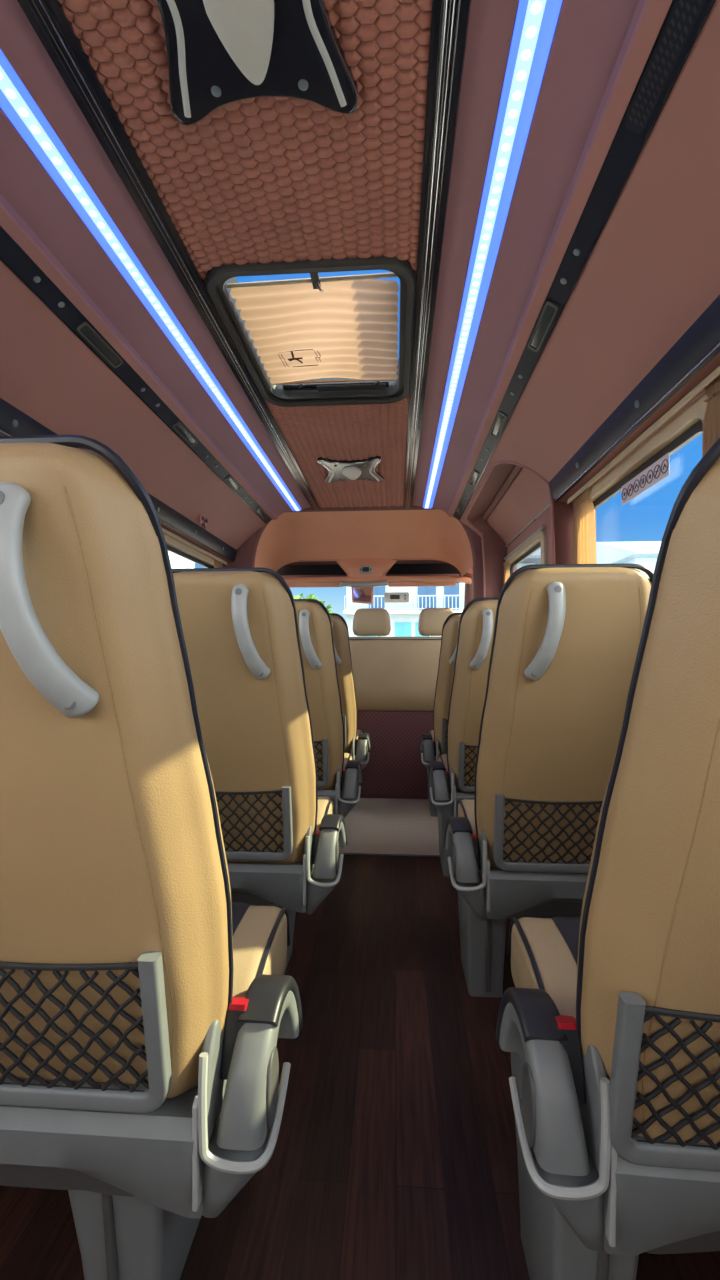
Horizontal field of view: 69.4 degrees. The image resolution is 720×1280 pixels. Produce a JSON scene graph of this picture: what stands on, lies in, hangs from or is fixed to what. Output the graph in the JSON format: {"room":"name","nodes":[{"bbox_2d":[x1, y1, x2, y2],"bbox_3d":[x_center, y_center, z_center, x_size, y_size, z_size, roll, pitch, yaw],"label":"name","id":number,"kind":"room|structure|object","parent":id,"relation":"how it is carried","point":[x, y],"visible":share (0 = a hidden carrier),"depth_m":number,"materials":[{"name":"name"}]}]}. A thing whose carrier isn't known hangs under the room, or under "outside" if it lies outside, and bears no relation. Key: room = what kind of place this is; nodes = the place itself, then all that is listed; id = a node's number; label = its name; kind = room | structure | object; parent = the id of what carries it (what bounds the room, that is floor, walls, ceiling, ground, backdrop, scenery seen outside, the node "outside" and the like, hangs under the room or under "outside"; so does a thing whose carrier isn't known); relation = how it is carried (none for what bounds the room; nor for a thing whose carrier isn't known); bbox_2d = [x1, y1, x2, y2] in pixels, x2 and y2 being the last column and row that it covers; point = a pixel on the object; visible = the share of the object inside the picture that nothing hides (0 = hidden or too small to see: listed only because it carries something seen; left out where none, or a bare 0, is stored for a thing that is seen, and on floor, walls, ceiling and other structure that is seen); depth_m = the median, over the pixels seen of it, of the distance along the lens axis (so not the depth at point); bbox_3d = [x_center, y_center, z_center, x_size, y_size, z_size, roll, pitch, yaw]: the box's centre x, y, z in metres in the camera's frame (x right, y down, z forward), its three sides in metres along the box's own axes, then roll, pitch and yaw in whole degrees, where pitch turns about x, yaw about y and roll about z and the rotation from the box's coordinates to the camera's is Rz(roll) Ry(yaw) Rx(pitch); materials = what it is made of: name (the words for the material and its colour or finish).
{"room":"vehicle interior","nodes":[
{"label":"vehicle interior","id":0,"kind":"room"},
{"bbox_2d":[58,0,431,507],"bbox_3d":[-0.150,-0.959,1.205,0.664,0.028,4.661,0,-1,4],"label":"ceiling","id":1,"kind":"structure","parent":0,"point":[264,180],"depth_m":1.04,"materials":[{"name":"leather"}]},
{"bbox_2d":[156,0,358,125],"bbox_3d":[-0.178,-0.945,0.767,0.332,0.032,0.344,0,-1,4],"label":"recessed light","id":2,"kind":"object","parent":1,"relation":"in","point":[220,53],"visible":1,"depth_m":0.83,"materials":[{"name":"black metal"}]},
{"bbox_2d":[205,255,415,406],"bbox_3d":[-0.112,-0.987,1.664,0.560,0.130,0.738,0,-1,4],"label":"roof hatch","id":3,"kind":"object","parent":1,"relation":"attached to","point":[217,279],"visible":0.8,"depth_m":1.60,"materials":[{"name":"black rubber"}]},
{"bbox_2d":[227,272,398,384],"bbox_3d":[-0.114,-0.959,1.639,0.468,0.038,0.570,0,-1,4],"label":"blind","id":4,"kind":"object","parent":3,"relation":"attached to","point":[315,327],"visible":1,"depth_m":1.60,"materials":[{"name":"beige pleated fabric"},{"name":"dark grey plastic"}]},
{"bbox_2d":[278,349,320,366],"bbox_3d":[-0.203,-0.962,1.777,0.142,0.019,0.103,0,-1,4],"label":"print","id":5,"kind":"object","parent":4,"relation":"on","point":[286,357],"depth_m":1.77},
{"bbox_2d":[318,456,383,482],"bbox_3d":[-0.044,-0.898,2.767,0.332,0.032,0.344,0,-1,4],"label":"recessed light","id":6,"kind":"object","parent":1,"relation":"in","point":[341,470],"visible":1,"depth_m":2.73,"materials":[{"name":"silver metal"}]},
{"bbox_2d":[0,797,719,1279],"bbox_3d":[-0.106,0.990,1.714,1.940,0.040,5.750,0,-1,4],"label":"floor","id":7,"kind":"structure","parent":0,"point":[394,1156],"depth_m":0.99,"materials":[{"name":"brown wood"}]},
{"bbox_2d":[0,435,302,1279],"bbox_3d":[-0.588,0.373,0.774,0.998,1.150,0.579,0,-1,4],"label":"passenger seat","id":8,"kind":"object","parent":7,"relation":"on","point":[144,1009],"visible":1,"depth_m":0.61,"materials":[{"name":"beige leather"}]},
{"bbox_2d":[232,905,286,996],"bbox_3d":[-0.369,0.566,0.889,0.447,0.130,0.303,0,-1,4],"label":"cushion","id":9,"kind":"object","parent":8,"relation":"on","point":[259,933],"depth_m":0.89,"materials":[{"name":"beige leather"}]},
{"bbox_2d":[172,567,347,974],"bbox_3d":[-0.537,0.396,1.525,0.998,1.138,0.579,0,-1,4],"label":"passenger seat","id":10,"kind":"object","parent":7,"relation":"on","point":[282,840],"visible":0.41,"depth_m":1.34,"materials":[{"name":"beige leather"}]},
{"bbox_2d":[316,796,333,829],"bbox_3d":[-0.318,0.583,1.641,0.447,0.130,0.303,0,-1,4],"label":"cushion","id":11,"kind":"object","parent":10,"relation":"on","point":[325,805],"depth_m":1.63,"materials":[{"name":"beige leather"}]},
{"bbox_2d":[294,599,362,817],"bbox_3d":[-0.487,0.414,2.276,0.998,1.138,0.579,0,-1,4],"label":"passenger seat","id":12,"kind":"object","parent":7,"relation":"on","point":[339,776],"visible":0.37,"depth_m":2.10,"materials":[{"name":"beige leather"}]},
{"bbox_2d":[341,753,351,793],"bbox_3d":[-0.268,0.600,2.392,0.447,0.130,0.303,0,-1,4],"label":"cushion","id":13,"kind":"object","parent":12,"relation":"on","point":[347,757],"depth_m":2.37,"materials":[{"name":"beige leather"}]},
{"bbox_2d":[329,613,370,768],"bbox_3d":[-0.436,0.431,3.026,0.998,1.138,0.579,0,-1,4],"label":"passenger seat","id":14,"kind":"object","parent":7,"relation":"on","point":[357,743],"visible":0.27,"depth_m":2.85,"materials":[{"name":"beige leather"}]},
{"bbox_2d":[339,798,439,856],"bbox_3d":[0.116,0.990,2.824,0.668,0.011,0.903,0,-1,4],"label":"step","id":15,"kind":"structure","parent":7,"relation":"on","point":[374,826],"depth_m":2.71,"materials":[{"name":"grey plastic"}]},
{"bbox_2d":[349,608,454,798],"bbox_3d":[0.342,0.405,3.552,0.835,1.214,0.550,0,-1,4],"label":"bench","id":16,"kind":"object","parent":7,"relation":"on","point":[395,678],"visible":0.52,"depth_m":3.30,"materials":[{"name":"beige leather"}]},
{"bbox_2d":[419,613,460,816],"bbox_3d":[0.610,0.430,2.963,0.532,1.138,0.585,0,-1,1],"label":"passenger seat","id":17,"kind":"object","parent":7,"relation":"on","point":[433,744],"visible":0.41,"depth_m":2.82,"materials":[{"name":"beige leather"}]},
{"bbox_2d":[429,730,435,759],"bbox_3d":[0.638,0.616,3.084,0.447,0.130,0.303,0,-1,4],"label":"cushion","id":18,"kind":"object","parent":17,"relation":"on","point":[431,733],"depth_m":3.08,"materials":[{"name":"beige leather"}]},
{"bbox_2d":[427,598,497,876],"bbox_3d":[0.560,0.412,2.213,0.532,1.138,0.585,0,-1,1],"label":"passenger seat","id":19,"kind":"object","parent":7,"relation":"on","point":[451,777],"visible":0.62,"depth_m":2.06,"materials":[{"name":"beige leather"}]},
{"bbox_2d":[439,754,449,795],"bbox_3d":[0.588,0.599,2.334,0.447,0.130,0.303,0,-1,4],"label":"cushion","id":20,"kind":"object","parent":19,"relation":"on","point":[442,758],"depth_m":2.34,"materials":[{"name":"beige leather"}]},
{"bbox_2d":[443,563,652,997],"bbox_3d":[0.509,0.395,1.461,0.532,1.138,0.587,0,-1,1],"label":"passenger seat","id":21,"kind":"object","parent":7,"relation":"on","point":[566,637],"visible":0.8,"depth_m":1.30,"materials":[{"name":"beige leather"}]},
{"bbox_2d":[458,799,478,871],"bbox_3d":[0.537,0.582,1.583,0.447,0.130,0.303,0,-1,4],"label":"cushion","id":22,"kind":"object","parent":21,"relation":"on","point":[466,806],"depth_m":1.60,"materials":[{"name":"beige leather"}]},
{"bbox_2d":[496,438,719,1279],"bbox_3d":[0.470,0.376,0.703,0.571,1.176,0.579,1,-1,4],"label":"passenger seat","id":23,"kind":"object","parent":7,"relation":"on","point":[609,1023],"visible":1,"depth_m":0.58,"materials":[{"name":"beige leather"}]},
{"bbox_2d":[511,917,576,1018],"bbox_3d":[0.494,0.573,0.831,0.447,0.130,0.303,1,-1,4],"label":"cushion","id":24,"kind":"object","parent":23,"relation":"on","point":[543,950],"depth_m":0.85,"materials":[{"name":"beige leather"}]},
{"bbox_2d":[0,0,719,549],"bbox_3d":[-0.144,-0.753,1.190,1.716,0.184,4.620,0,-1,4],"label":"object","id":25,"kind":"structure","parent":0,"point":[653,269],"depth_m":1.34,"materials":[{"name":"brown plastic"}]},
{"bbox_2d":[0,398,236,561],"bbox_3d":[-1.012,-0.625,1.246,0.036,0.080,4.620,0,-1,4],"label":"trim","id":26,"kind":"structure","parent":25,"relation":"attached to","point":[13,422],"depth_m":2.43,"materials":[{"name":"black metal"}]},
{"bbox_2d":[0,226,271,523],"bbox_3d":[-0.770,-0.859,1.230,0.053,0.041,4.610,0,-1,4],"label":"strip","id":27,"kind":"object","parent":25,"relation":"attached to","point":[12,255],"visible":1,"depth_m":1.52,"materials":[{"name":"grey plastic"}]},
{"bbox_2d":[76,322,122,367],"bbox_3d":[-0.748,-0.849,1.504,0.031,0.023,0.200,0,-1,4],"label":"reading lamp","id":28,"kind":"object","parent":27,"relation":"attached to","point":[86,332],"depth_m":1.49,"materials":[{"name":"grey plastic"}]},
{"bbox_2d":[173,421,197,445],"bbox_3d":[-0.707,-0.835,2.112,0.031,0.023,0.200,0,-1,4],"label":"reading lamp","id":29,"kind":"object","parent":27,"relation":"attached to","point":[179,428],"depth_m":2.10,"materials":[{"name":"grey plastic"}]},
{"bbox_2d":[225,476,240,490],"bbox_3d":[-0.665,-0.821,2.731,0.031,0.023,0.200,0,-1,4],"label":"reading lamp","id":30,"kind":"object","parent":27,"relation":"attached to","point":[230,481],"depth_m":2.73,"materials":[{"name":"grey plastic"}]},
{"bbox_2d":[256,508,267,518],"bbox_3d":[-0.626,-0.807,3.319,0.031,0.023,0.200,0,-1,4],"label":"reading lamp","id":31,"kind":"object","parent":27,"relation":"attached to","point":[260,512],"depth_m":3.32,"materials":[{"name":"grey plastic"}]},
{"bbox_2d":[0,0,310,519],"bbox_3d":[-0.614,-0.908,1.225,0.273,0.080,4.620,0,-1,4],"label":"ceiling panel","id":32,"kind":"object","parent":25,"relation":"attached to","point":[36,214],"depth_m":1.27,"materials":[{"name":"brown plastic"}]},
{"bbox_2d":[0,49,300,510],"bbox_3d":[-0.582,-0.934,1.221,0.061,0.019,4.615,0,-1,4],"label":"led strip","id":33,"kind":"object","parent":32,"relation":"attached to","point":[16,102],"visible":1,"depth_m":1.19,"materials":[{"name":"blue"}]},
{"bbox_2d":[200,515,207,528],"bbox_3d":[-0.847,-0.636,2.819,0.018,0.061,0.084,0,-1,4],"label":"ribbon bow","id":34,"kind":"object","parent":25,"relation":"attached to","point":[203,521],"visible":1,"depth_m":2.80,"materials":[{"name":"black plastic"}]},
{"bbox_2d":[412,0,671,516],"bbox_3d":[0.327,-0.909,1.162,0.273,0.080,4.620,0,-1,4],"label":"ceiling panel","id":35,"kind":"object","parent":25,"relation":"attached to","point":[599,52],"depth_m":1.04,"materials":[{"name":"brown plastic"}]},
{"bbox_2d":[423,0,561,508],"bbox_3d":[0.294,-0.935,1.162,0.061,0.019,4.615,0,-1,4],"label":"led strip","id":36,"kind":"object","parent":35,"relation":"attached to","point":[536,20],"visible":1,"depth_m":1.05,"materials":[{"name":"blue"}]},
{"bbox_2d":[453,0,715,520],"bbox_3d":[0.482,-0.861,1.145,0.053,0.041,4.610,0,-1,4],"label":"strip","id":37,"kind":"object","parent":25,"relation":"attached to","point":[684,20],"visible":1,"depth_m":0.97,"materials":[{"name":"grey plastic"}]},
{"bbox_2d":[455,504,463,515],"bbox_3d":[0.619,-0.809,3.235,0.031,0.023,0.200,0,-1,4],"label":"reading lamp","id":38,"kind":"object","parent":37,"relation":"attached to","point":[459,510],"depth_m":3.23,"materials":[{"name":"grey plastic"}]},
{"bbox_2d":[468,470,479,485],"bbox_3d":[0.580,-0.823,2.647,0.031,0.023,0.200,0,-1,4],"label":"reading lamp","id":39,"kind":"object","parent":37,"relation":"attached to","point":[474,478],"depth_m":2.64,"materials":[{"name":"grey plastic"}]},
{"bbox_2d":[490,412,506,437],"bbox_3d":[0.538,-0.837,2.028,0.031,0.023,0.200,0,-1,4],"label":"reading lamp","id":40,"kind":"object","parent":37,"relation":"attached to","point":[499,424],"depth_m":2.02,"materials":[{"name":"grey plastic"}]},
{"bbox_2d":[528,301,557,351],"bbox_3d":[0.497,-0.851,1.420,0.031,0.023,0.200,0,-1,4],"label":"reading lamp","id":41,"kind":"object","parent":37,"relation":"attached to","point":[547,319],"depth_m":1.41,"materials":[{"name":"grey plastic"}]},
{"bbox_2d":[625,0,705,133],"bbox_3d":[0.445,-0.869,0.647,0.032,0.023,0.470,0,-1,4],"label":"air vent","id":42,"kind":"object","parent":37,"relation":"attached to","point":[684,20],"depth_m":0.78,"materials":[{"name":"black plastic"}]},
{"bbox_2d":[549,295,719,501],"bbox_3d":[0.681,-0.643,0.480,0.036,0.080,3.320,0,-1,4],"label":"trim","id":43,"kind":"structure","parent":25,"relation":"attached to","point":[700,343],"depth_m":1.31,"materials":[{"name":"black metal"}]},
{"bbox_2d":[255,509,472,576],"bbox_3d":[0.041,-0.750,3.929,2.000,0.540,0.870,0,-1,4],"label":"console","id":44,"kind":"structure","parent":0,"point":[292,537],"depth_m":3.84,"materials":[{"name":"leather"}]},
{"bbox_2d":[281,560,458,582],"bbox_3d":[0.058,-0.554,4.184,1.500,0.160,0.310,0,-1,4],"label":"trim","id":45,"kind":"structure","parent":44,"relation":"attached to","point":[302,562],"depth_m":4.25,"materials":[{"name":"brown plastic"}]},
{"bbox_2d":[336,558,396,582],"bbox_3d":[0.048,-0.536,4.032,0.500,0.193,0.095,0,-1,4],"label":"trim","id":46,"kind":"structure","parent":45,"relation":"attached to","point":[380,566],"depth_m":4.00,"materials":[{"name":"plastic"}]},
{"bbox_2d":[359,565,371,573],"bbox_3d":[0.044,-0.538,3.978,0.096,0.064,0.026,0,-1,4],"label":"light","id":47,"kind":"object","parent":46,"relation":"attached to","point":[363,569],"visible":1,"depth_m":3.97,"materials":[{"name":"grey plastic"}]},
{"bbox_2d":[283,576,471,583],"bbox_3d":[0.048,-0.459,4.036,1.621,0.061,0.092,0,-1,4],"label":"trim","id":48,"kind":"structure","parent":45,"relation":"attached to","point":[467,580],"depth_m":3.98,"materials":[{"name":"plastic"}]},
{"bbox_2d":[287,583,343,587],"bbox_3d":[-0.381,-0.441,4.061,0.520,0.060,0.024,0,-1,4],"label":"sun visor","id":49,"kind":"object","parent":48,"relation":"attached to","point":[291,585],"visible":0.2,"depth_m":4.05,"materials":[{"name":"plastic"}]},
{"bbox_2d":[339,581,387,603],"bbox_3d":[0.025,-0.365,3.983,0.376,0.182,0.073,0,-1,4],"label":"mirror","id":50,"kind":"object","parent":48,"relation":"attached to","point":[362,592],"visible":1,"depth_m":3.96,"materials":[{"name":"grey mirror"}]},
{"bbox_2d":[353,587,371,601],"bbox_3d":[0.019,-0.345,3.964,0.140,0.112,0.004,0,-1,4],"label":"mirror glass","id":51,"kind":"object","parent":50,"relation":"attached to","point":[360,594],"depth_m":3.96,"materials":[{"name":"mirror"}]},
{"bbox_2d":[388,582,455,586],"bbox_3d":[0.477,-0.443,4.003,0.520,0.060,0.024,0,-1,4],"label":"sun visor","id":52,"kind":"object","parent":48,"relation":"attached to","point":[390,584],"visible":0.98,"depth_m":3.99,"materials":[{"name":"plastic"}]},
{"bbox_2d":[223,506,516,598],"bbox_3d":[0.013,0.011,3.506,2.040,2.000,0.064,0,-1,4],"label":"wall","id":53,"kind":"structure","parent":0,"point":[246,553],"depth_m":3.51,"materials":[{"name":"brown plastic"}]},
{"bbox_2d":[17,0,320,509],"bbox_3d":[-0.450,-0.945,1.215,0.059,0.023,4.620,0,-1,4],"label":"trim","id":54,"kind":"structure","parent":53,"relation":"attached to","point":[48,19],"depth_m":1.06,"materials":[{"name":"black metal"}]},
{"bbox_2d":[403,0,470,507],"bbox_3d":[0.163,-0.946,1.174,0.059,0.023,4.620,0,-1,4],"label":"trim","id":55,"kind":"structure","parent":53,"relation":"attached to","point":[449,18],"depth_m":1.06,"materials":[{"name":"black metal"}]},
{"bbox_3d":[1.016,0.226,4.172,0.050,1.600,1.530,0,-1,4],"label":"wall","id":56,"kind":"structure","parent":0,"visible":0},
{"bbox_2d":[464,567,472,607],"bbox_3d":[0.930,-0.182,4.419,0.102,0.769,1.024,0,-1,10],"label":"trim","id":57,"kind":"structure","parent":56,"relation":"attached to","point":[468,596],"depth_m":4.18,"materials":[{"name":"brown plastic"}]},
{"bbox_3d":[-1.094,0.512,1.225,0.095,0.892,4.620,0,-1,4],"label":"wall","id":58,"kind":"structure","parent":0,"visible":0},
{"bbox_2d":[0,434,230,567],"bbox_3d":[-1.083,-0.255,1.242,0.116,0.668,4.620,0,-1,4],"label":"trim","id":59,"kind":"structure","parent":58,"relation":"attached to","point":[162,525],"depth_m":2.92,"materials":[{"name":"beige plastic"}]},
{"bbox_2d":[162,528,226,567],"bbox_3d":[-1.080,-0.252,1.232,0.068,0.652,4.540,0,-1,4],"label":"window","id":60,"kind":"structure","parent":58,"relation":"in","point":[174,546],"depth_m":2.93,"materials":[{"name":"beige plastic"}]},
{"bbox_2d":[213,559,221,567],"bbox_3d":[-0.923,-0.207,3.365,0.032,0.630,0.140,0,-1,4],"label":"curtain","id":61,"kind":"object","parent":60,"relation":"hanging from","point":[218,564],"visible":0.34,"depth_m":3.35,"materials":[{"name":"beige fabric"}]},
{"bbox_3d":[0.763,0.494,0.449,0.095,0.892,3.320,0,-1,4],"label":"wall","id":62,"kind":"structure","parent":0,"visible":0},
{"bbox_2d":[558,353,719,563],"bbox_3d":[0.753,-0.273,0.467,0.116,0.668,3.320,0,-1,4],"label":"trim","id":63,"kind":"structure","parent":62,"relation":"attached to","point":[714,363],"depth_m":1.40,"materials":[{"name":"beige plastic"}]},
{"bbox_2d":[567,366,719,508],"bbox_3d":[0.748,-0.271,0.447,0.068,0.652,3.220,0,-1,4],"label":"window blind","id":64,"kind":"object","parent":62,"relation":"in","point":[688,424],"depth_m":1.42,"materials":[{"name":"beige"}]},
{"bbox_2d":[572,484,595,563],"bbox_3d":[0.835,-0.243,1.942,0.032,0.635,0.175,0,-1,4],"label":"curtain","id":65,"kind":"object","parent":64,"relation":"hanging from","point":[584,541],"visible":0.53,"depth_m":1.91,"materials":[{"name":"beige fabric"}]},
{"bbox_2d":[622,452,669,504],"bbox_3d":[0.835,-0.468,1.534,0.005,0.062,0.290,0,-1,4],"label":"sticker","id":66,"kind":"object","parent":64,"relation":"attached to","point":[659,470],"visible":1,"depth_m":1.51,"materials":[{"name":"white paper"}]},
{"bbox_2d":[702,375,719,456],"bbox_3d":[0.779,-0.262,1.107,0.032,0.635,0.130,0,-1,4],"label":"curtain","id":67,"kind":"object","parent":64,"relation":"hanging from","point":[711,422],"visible":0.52,"depth_m":1.15,"materials":[{"name":"beige fabric"}]},
{"label":"wall","id":68,"kind":"structure","parent":0,"visible":0},
{"bbox_2d":[465,461,554,597],"bbox_3d":[0.711,0.087,2.734,0.224,1.772,1.248,0,-1,-1],"label":"trim","id":69,"kind":"structure","parent":68,"relation":"attached to","point":[499,462],"depth_m":2.28,"materials":[{"name":"brown plastic"}]},
{"bbox_2d":[483,465,551,571],"bbox_3d":[0.837,0.068,2.749,0.225,1.810,1.260,0,-1,4],"label":"door","id":70,"kind":"structure","parent":68,"relation":"in","point":[521,506],"depth_m":2.71,"materials":[{"name":"brown plastic"}]},
{"bbox_2d":[503,560,509,584],"bbox_3d":[0.925,-0.194,3.283,0.032,0.600,0.105,0,-1,4],"label":"curtain","id":71,"kind":"object","parent":70,"relation":"hanging from","point":[506,574],"visible":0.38,"depth_m":3.26,"materials":[{"name":"beige fabric"}]},
{"bbox_2d":[506,530,546,574],"bbox_3d":[0.926,-0.207,2.915,0.042,0.639,0.890,0,-1,4],"label":"window frame","id":72,"kind":"structure","parent":70,"relation":"attached to","point":[539,540],"depth_m":2.76,"materials":[{"name":"brown plastic"}]},
{"bbox_2d":[467,463,572,597],"bbox_3d":[0.777,0.084,2.738,0.282,1.791,1.230,0,-1,4],"label":"door frame","id":73,"kind":"structure","parent":68,"relation":"attached to","point":[495,551],"depth_m":2.89,"materials":[{"name":"brown plastic"}]},
{"label":"outside","id":74,"kind":"structure","parent":0,"visible":0},
{"bbox_3d":[1.343,2.090,19.912,160.000,0.100,200.000,0,-1,4],"label":"ground","id":75,"kind":"structure","parent":74,"visible":0},
{"bbox_2d":[168,551,193,567],"bbox_3d":[-22.890,-3.570,39.720,18.600,12.130,11.600,0,-1,4],"label":"house","id":76,"kind":"structure","parent":75,"relation":"on","point":[176,561],"depth_m":41.14,"materials":[{"name":"paint"}]},
{"bbox_2d":[293,593,333,612],"bbox_3d":[-3.220,-0.238,30.279,3.518,5.043,3.516,0,-1,4],"label":"tree","id":77,"kind":"object","parent":75,"relation":"on","point":[311,596],"visible":0.04,"depth_m":30.07,"materials":[{"name":"green plant"}]},
{"bbox_2d":[343,549,540,636],"bbox_3d":[5.161,-2.060,35.791,13.100,8.930,11.600,0,-1,4],"label":"house","id":78,"kind":"structure","parent":75,"relation":"on","point":[404,617],"depth_m":31.81,"materials":[{"name":"paint"}]},
{"bbox_2d":[596,541,660,575],"bbox_3d":[28.297,-2.705,40.765,18.600,10.450,12.600,0,-1,4],"label":"house","id":79,"kind":"structure","parent":75,"relation":"on","point":[645,553],"depth_m":37.92,"materials":[{"name":"paint"}]},
{"bbox_3d":[0.082,0.547,4.506,1.840,0.974,0.874,0,-1,4],"label":"dashboard","id":80,"kind":"object","parent":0,"visible":0},
{"bbox_3d":[0.085,-0.160,4.570,1.840,0.670,0.780,0,-1,4],"label":"window","id":81,"kind":"structure","parent":80,"relation":"attached to","visible":0},
{"bbox_2d":[384,592,408,602],"bbox_3d":[0.308,-0.357,4.362,0.210,0.085,0.043,0,-1,4],"label":"box","id":82,"kind":"object","parent":81,"relation":"attached to","point":[389,597],"visible":1,"depth_m":4.34,"materials":[{"name":"white plastic"}]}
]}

